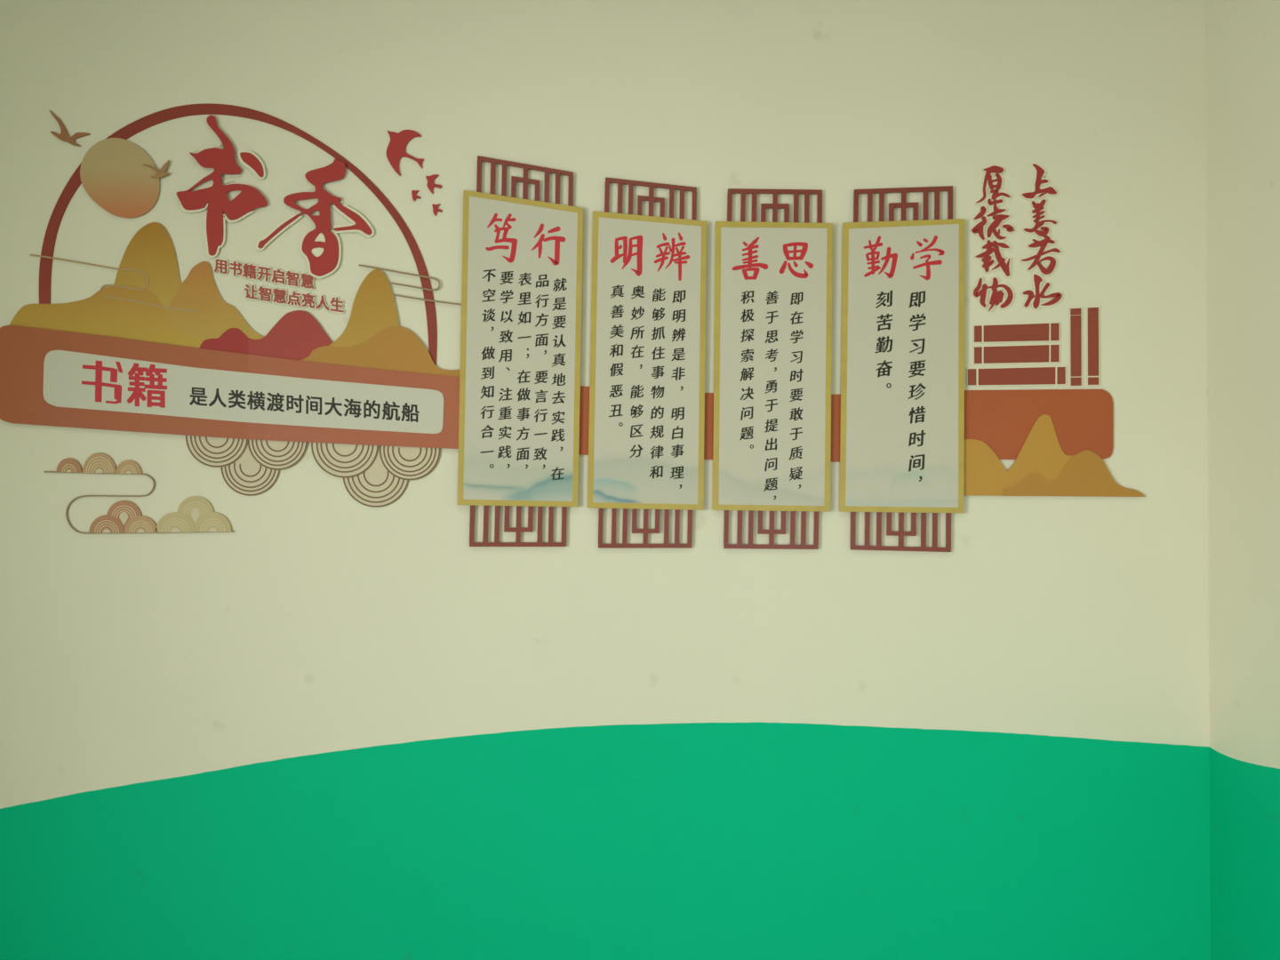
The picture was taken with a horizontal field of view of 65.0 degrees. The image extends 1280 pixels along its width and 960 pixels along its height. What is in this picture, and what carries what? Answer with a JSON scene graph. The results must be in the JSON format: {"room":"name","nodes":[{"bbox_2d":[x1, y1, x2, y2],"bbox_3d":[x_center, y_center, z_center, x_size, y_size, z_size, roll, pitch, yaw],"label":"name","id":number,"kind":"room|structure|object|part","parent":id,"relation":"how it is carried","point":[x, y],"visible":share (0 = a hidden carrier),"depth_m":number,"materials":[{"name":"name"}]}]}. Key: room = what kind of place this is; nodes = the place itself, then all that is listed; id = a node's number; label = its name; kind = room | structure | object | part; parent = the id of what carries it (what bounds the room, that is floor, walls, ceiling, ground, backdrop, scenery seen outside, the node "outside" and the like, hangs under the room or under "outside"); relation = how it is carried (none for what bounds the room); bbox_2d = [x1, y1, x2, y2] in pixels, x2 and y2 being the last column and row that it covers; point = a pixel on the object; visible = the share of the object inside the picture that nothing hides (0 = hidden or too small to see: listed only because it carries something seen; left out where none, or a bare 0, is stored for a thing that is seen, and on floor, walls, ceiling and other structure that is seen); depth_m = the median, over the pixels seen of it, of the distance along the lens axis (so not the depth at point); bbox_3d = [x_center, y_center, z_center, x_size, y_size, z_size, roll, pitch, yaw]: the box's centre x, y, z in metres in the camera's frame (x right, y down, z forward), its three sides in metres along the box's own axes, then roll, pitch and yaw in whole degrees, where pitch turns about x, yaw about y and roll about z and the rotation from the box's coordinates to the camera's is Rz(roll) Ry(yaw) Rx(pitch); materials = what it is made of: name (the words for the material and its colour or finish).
{"room":"classroom","nodes":[
{"label":"classroom","id":0,"kind":"room"},
{"bbox_2d":[0,0,1210,959],"bbox_3d":[-0.600,-0.044,3.004,4.598,3.300,0.001,1,-2,0],"label":"wall","id":1,"kind":"structure","parent":0,"point":[328,725],"depth_m":2.99,"materials":[{"name":"beige paint"}]},
{"bbox_2d":[49,110,90,146],"bbox_3d":[-1.725,-1.064,3.039,0.126,0.110,0.006,1,-2,0],"label":"bird","id":2,"kind":"object","parent":1,"relation":"attached to","point":[64,136],"visible":1,"depth_m":3.04},
{"bbox_2d":[29,254,198,311],"bbox_3d":[-1.581,-0.592,3.018,0.511,0.167,0.001,1,-2,0],"label":"cloud line","id":3,"kind":"object","parent":1,"relation":"attached to","point":[146,286],"visible":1,"depth_m":3.02,"materials":[{"name":"plastic"}]},
{"bbox_2d":[80,137,159,218],"bbox_3d":[-1.569,-0.911,3.031,0.241,0.244,0.004,1,-2,0],"label":"disc","id":4,"kind":"object","parent":1,"relation":"attached to","point":[113,172],"visible":1,"depth_m":3.03,"materials":[{"name":"orange plastic"}]},
{"bbox_2d":[143,160,170,178],"bbox_3d":[-1.458,-0.938,3.028,0.086,0.056,0.003,1,-2,0],"label":"bird","id":5,"kind":"object","parent":4,"relation":"attached to","point":[162,173],"visible":1,"depth_m":3.03},
{"bbox_2d":[8,222,263,348],"bbox_3d":[-1.502,-0.578,3.019,0.784,0.398,0.002,1,-2,0],"label":"hills","id":6,"kind":"object","parent":1,"relation":"attached to","point":[151,251],"visible":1,"depth_m":3.02,"materials":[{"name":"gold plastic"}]},
{"bbox_2d":[43,452,234,533],"bbox_3d":[-1.493,0.042,2.995,0.572,0.242,0.007,1,-2,0],"label":"cloud","id":7,"kind":"object","parent":1,"relation":"attached to","point":[195,514],"visible":1,"depth_m":2.99,"materials":[{"name":"brown plastic"}]},
{"bbox_2d":[176,115,267,257],"bbox_3d":[-1.258,-0.884,3.026,0.273,0.433,0.006,1,-2,0],"label":"calligraphy character","id":8,"kind":"object","parent":1,"relation":"attached to","point":[223,161],"visible":1,"depth_m":3.02,"materials":[{"name":"plastic"}]},
{"bbox_2d":[0,325,459,448],"bbox_3d":[-1.233,-0.278,3.000,1.408,0.350,0.006,1,-2,0],"label":"banner","id":9,"kind":"object","parent":1,"relation":"attached to","point":[48,377],"visible":1,"depth_m":3.00,"materials":[{"name":"red"}]},
{"bbox_2d":[38,103,437,365],"bbox_3d":[-1.205,-0.745,3.028,1.202,0.789,0.002,1,-2,0],"label":"decorative arch","id":10,"kind":"object","parent":1,"relation":"attached to","point":[135,127],"visible":1,"depth_m":3.03,"materials":[{"name":"red plastic"}]},
{"bbox_2d":[185,435,308,495],"bbox_3d":[-1.175,-0.088,3.001,0.365,0.270,0.007,1,-2,0],"label":"cloud","id":11,"kind":"object","parent":1,"relation":"attached to","point":[248,467],"visible":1,"depth_m":3.00,"materials":[{"name":"beige plastic"}]},
{"bbox_2d":[213,257,314,289],"bbox_3d":[-1.130,-0.620,3.019,0.308,0.091,0.001,1,-2,0],"label":"slogan line","id":12,"kind":"object","parent":1,"relation":"attached to","point":[248,270],"visible":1,"depth_m":3.02,"materials":[{"name":"red plastic"}]},
{"bbox_2d":[199,310,332,360],"bbox_3d":[-1.119,-0.433,3.012,0.406,0.155,0.002,1,-2,0],"label":"hills","id":13,"kind":"object","parent":1,"relation":"attached to","point":[297,333],"visible":1,"depth_m":3.01,"materials":[{"name":"red plastic"}]},
{"bbox_2d":[243,283,344,312],"bbox_3d":[-1.039,-0.546,3.016,0.306,0.086,0.001,1,-2,0],"label":"slogan line","id":14,"kind":"object","parent":1,"relation":"attached to","point":[265,293],"visible":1,"depth_m":3.02,"materials":[{"name":"red plastic"}]},
{"bbox_2d":[256,159,374,278],"bbox_3d":[-0.976,-0.787,3.022,0.354,0.363,0.006,1,-2,0],"label":"calligraphy character","id":15,"kind":"object","parent":1,"relation":"attached to","point":[321,248],"visible":1,"depth_m":3.02,"materials":[{"name":"plastic"}]},
{"bbox_2d":[311,442,440,507],"bbox_3d":[-0.790,-0.063,3.000,0.387,0.289,0.007,1,-2,0],"label":"cloud","id":16,"kind":"object","parent":1,"relation":"attached to","point":[373,476],"visible":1,"depth_m":3.00,"materials":[{"name":"beige plastic"}]},
{"bbox_2d":[300,269,460,376],"bbox_3d":[-0.775,-0.465,3.011,0.486,0.338,0.002,1,-2,0],"label":"hills","id":17,"kind":"object","parent":1,"relation":"attached to","point":[372,337],"visible":1,"depth_m":3.01,"materials":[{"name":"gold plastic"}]},
{"bbox_2d":[358,264,440,290],"bbox_3d":[-0.722,-0.608,3.015,0.248,0.077,0.001,1,-2,0],"label":"cloud line","id":18,"kind":"object","parent":1,"relation":"attached to","point":[410,274],"visible":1,"depth_m":3.02,"materials":[{"name":"plastic"}]},
{"bbox_2d":[386,129,423,175],"bbox_3d":[-0.710,-0.989,3.036,0.112,0.141,0.006,1,-2,0],"label":"bird","id":19,"kind":"object","parent":1,"relation":"attached to","point":[396,150],"visible":1,"depth_m":3.03},
{"bbox_2d":[411,190,420,200],"bbox_3d":[-0.675,-0.858,3.031,0.027,0.033,0.006,1,-2,0],"label":"bird","id":20,"kind":"object","parent":1,"relation":"attached to","point":[415,196],"visible":1,"depth_m":3.03},
{"bbox_2d":[392,294,461,305],"bbox_3d":[-0.637,-0.541,3.013,0.207,0.031,0.001,1,-2,0],"label":"cloud line","id":21,"kind":"object","parent":1,"relation":"attached to","point":[393,294],"visible":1,"depth_m":3.01,"materials":[{"name":"plastic"}]},
{"bbox_2d":[425,174,441,193],"bbox_3d":[-0.623,-0.893,3.033,0.049,0.058,0.006,1,-2,0],"label":"bird","id":22,"kind":"object","parent":1,"relation":"attached to","point":[431,185],"visible":1,"depth_m":3.03},
{"bbox_2d":[432,203,442,215],"bbox_3d":[-0.611,-0.815,3.030,0.029,0.036,0.006,1,-2,0],"label":"bird","id":23,"kind":"object","parent":1,"relation":"attached to","point":[436,210],"visible":1,"depth_m":3.03},
{"bbox_2d":[457,155,583,546],"bbox_3d":[-0.357,-0.387,3.003,0.361,1.176,0.013,1,-2,0],"label":"scroll","id":24,"kind":"object","parent":1,"relation":"attached to","point":[522,278],"visible":1,"depth_m":3.00,"materials":[{"name":"red paint"}]},
{"bbox_3d":[-0.364,0.192,2.984,0.286,0.017,0.007,1,-2,0],"label":"lattice rail","id":25,"kind":"part","parent":24,"relation":"part of","materials":[{"name":"red paint"}]},
{"bbox_3d":[-0.346,-0.946,3.028,0.289,0.058,0.007,1,-2,0],"label":"lattice rail","id":26,"kind":"part","parent":24,"relation":"part of","materials":[{"name":"red paint"}]},
{"bbox_2d":[587,176,706,548],"bbox_3d":[0.023,-0.352,3.002,0.345,1.114,0.013,1,-2,0],"label":"scroll","id":27,"kind":"object","parent":1,"relation":"attached to","point":[646,423],"visible":1,"depth_m":3.00,"materials":[{"name":"red paint"}]},
{"bbox_3d":[0.014,0.196,2.984,0.278,0.017,0.007,1,-2,0],"label":"lattice rail","id":28,"kind":"part","parent":27,"relation":"part of","materials":[{"name":"red paint"}]},
{"bbox_3d":[0.033,-0.890,3.026,0.276,0.038,0.007,1,-2,0],"label":"lattice rail","id":29,"kind":"part","parent":27,"relation":"part of","materials":[{"name":"red paint"}]},
{"bbox_2d":[712,188,832,549],"bbox_3d":[0.395,-0.335,3.002,0.352,1.082,0.013,1,-2,0],"label":"scroll","id":30,"kind":"object","parent":1,"relation":"attached to","point":[772,348],"visible":1,"depth_m":3.00,"materials":[{"name":"red paint"}]},
{"bbox_3d":[0.389,0.198,2.985,0.280,0.015,0.007,1,-2,0],"label":"lattice rail","id":31,"kind":"part","parent":30,"relation":"part of","materials":[{"name":"red paint"}]},
{"bbox_3d":[0.406,-0.869,3.026,0.283,0.014,0.007,1,-2,0],"label":"lattice rail","id":32,"kind":"part","parent":30,"relation":"part of","materials":[{"name":"red paint"}]},
{"bbox_2d":[578,385,1113,462],"bbox_3d":[0.547,-0.170,3.006,1.737,0.232,0.006,1,-2,0],"label":"band","id":33,"kind":"object","parent":1,"relation":"attached to","point":[1083,420],"visible":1,"depth_m":3.00,"materials":[{"name":"brown plastic"}]},
{"bbox_2d":[839,185,964,551],"bbox_3d":[0.783,-0.338,3.002,0.368,1.100,0.013,1,-2,0],"label":"scroll","id":34,"kind":"object","parent":1,"relation":"attached to","point":[902,414],"visible":1,"depth_m":3.00,"materials":[{"name":"red paint"}]},
{"bbox_3d":[0.774,0.204,2.985,0.297,0.015,0.007,1,-2,0],"label":"lattice rail","id":35,"kind":"part","parent":34,"relation":"part of","materials":[{"name":"red paint"}]},
{"bbox_3d":[0.793,-0.873,3.026,0.298,0.028,0.007,1,-2,0],"label":"lattice rail","id":36,"kind":"part","parent":34,"relation":"part of","materials":[{"name":"red paint"}]},
{"bbox_2d":[969,164,1015,312],"bbox_3d":[1.062,-0.729,3.026,0.137,0.453,0.008,1,-2,0],"label":"chinese calligraphy","id":37,"kind":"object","parent":1,"relation":"attached to","point":[990,247],"depth_m":3.02},
{"bbox_2d":[966,366,1066,386],"bbox_3d":[1.129,-0.311,3.011,0.299,0.066,0.006,1,-2,0],"label":"book","id":38,"kind":"object","parent":1,"relation":"attached to","point":[1031,375],"visible":1,"depth_m":3.01,"materials":[{"name":"red plastic"}]},
{"bbox_2d":[972,344,1060,364],"bbox_3d":[1.130,-0.378,3.014,0.260,0.067,0.006,1,-2,0],"label":"book","id":39,"kind":"object","parent":1,"relation":"attached to","point":[1035,353],"visible":1,"depth_m":3.01,"materials":[{"name":"red plastic"}]},
{"bbox_2d":[972,321,1060,343],"bbox_3d":[1.131,-0.443,3.016,0.261,0.068,0.006,1,-2,0],"label":"book","id":40,"kind":"object","parent":39,"relation":"on","point":[1027,332],"visible":1,"depth_m":3.01,"materials":[{"name":"red plastic"}]},
{"bbox_2d":[1019,161,1063,310],"bbox_3d":[1.211,-0.735,3.027,0.130,0.450,0.008,1,-2,0],"label":"chinese calligraphy","id":41,"kind":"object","parent":1,"relation":"attached to","point":[1035,297],"depth_m":3.02},
{"bbox_2d":[963,414,1145,496],"bbox_3d":[1.232,-0.073,2.998,0.555,0.246,0.004,1,-2,0],"label":"hills","id":42,"kind":"object","parent":1,"relation":"attached to","point":[1041,468],"visible":1,"depth_m":2.99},
{"bbox_2d":[1069,306,1082,386],"bbox_3d":[1.308,-0.399,3.015,0.039,0.241,0.006,1,-2,0],"label":"book","id":43,"kind":"object","parent":1,"relation":"attached to","point":[1076,314],"visible":1,"depth_m":3.01,"materials":[{"name":"red plastic"}]},
{"bbox_2d":[1086,306,1099,385],"bbox_3d":[1.360,-0.402,3.015,0.039,0.241,0.006,1,-2,0],"label":"book","id":44,"kind":"object","parent":1,"relation":"attached to","point":[1092,313],"visible":1,"depth_m":3.01,"materials":[{"name":"red plastic"}]},
{"bbox_2d":[1205,0,1279,959],"bbox_3d":[1.700,-0.103,0.505,0.001,3.300,5.000,1,-2,0],"label":"wall","id":45,"kind":"structure","parent":0,"point":[1243,36],"depth_m":2.83,"materials":[{"name":"beige paint"}]}
]}

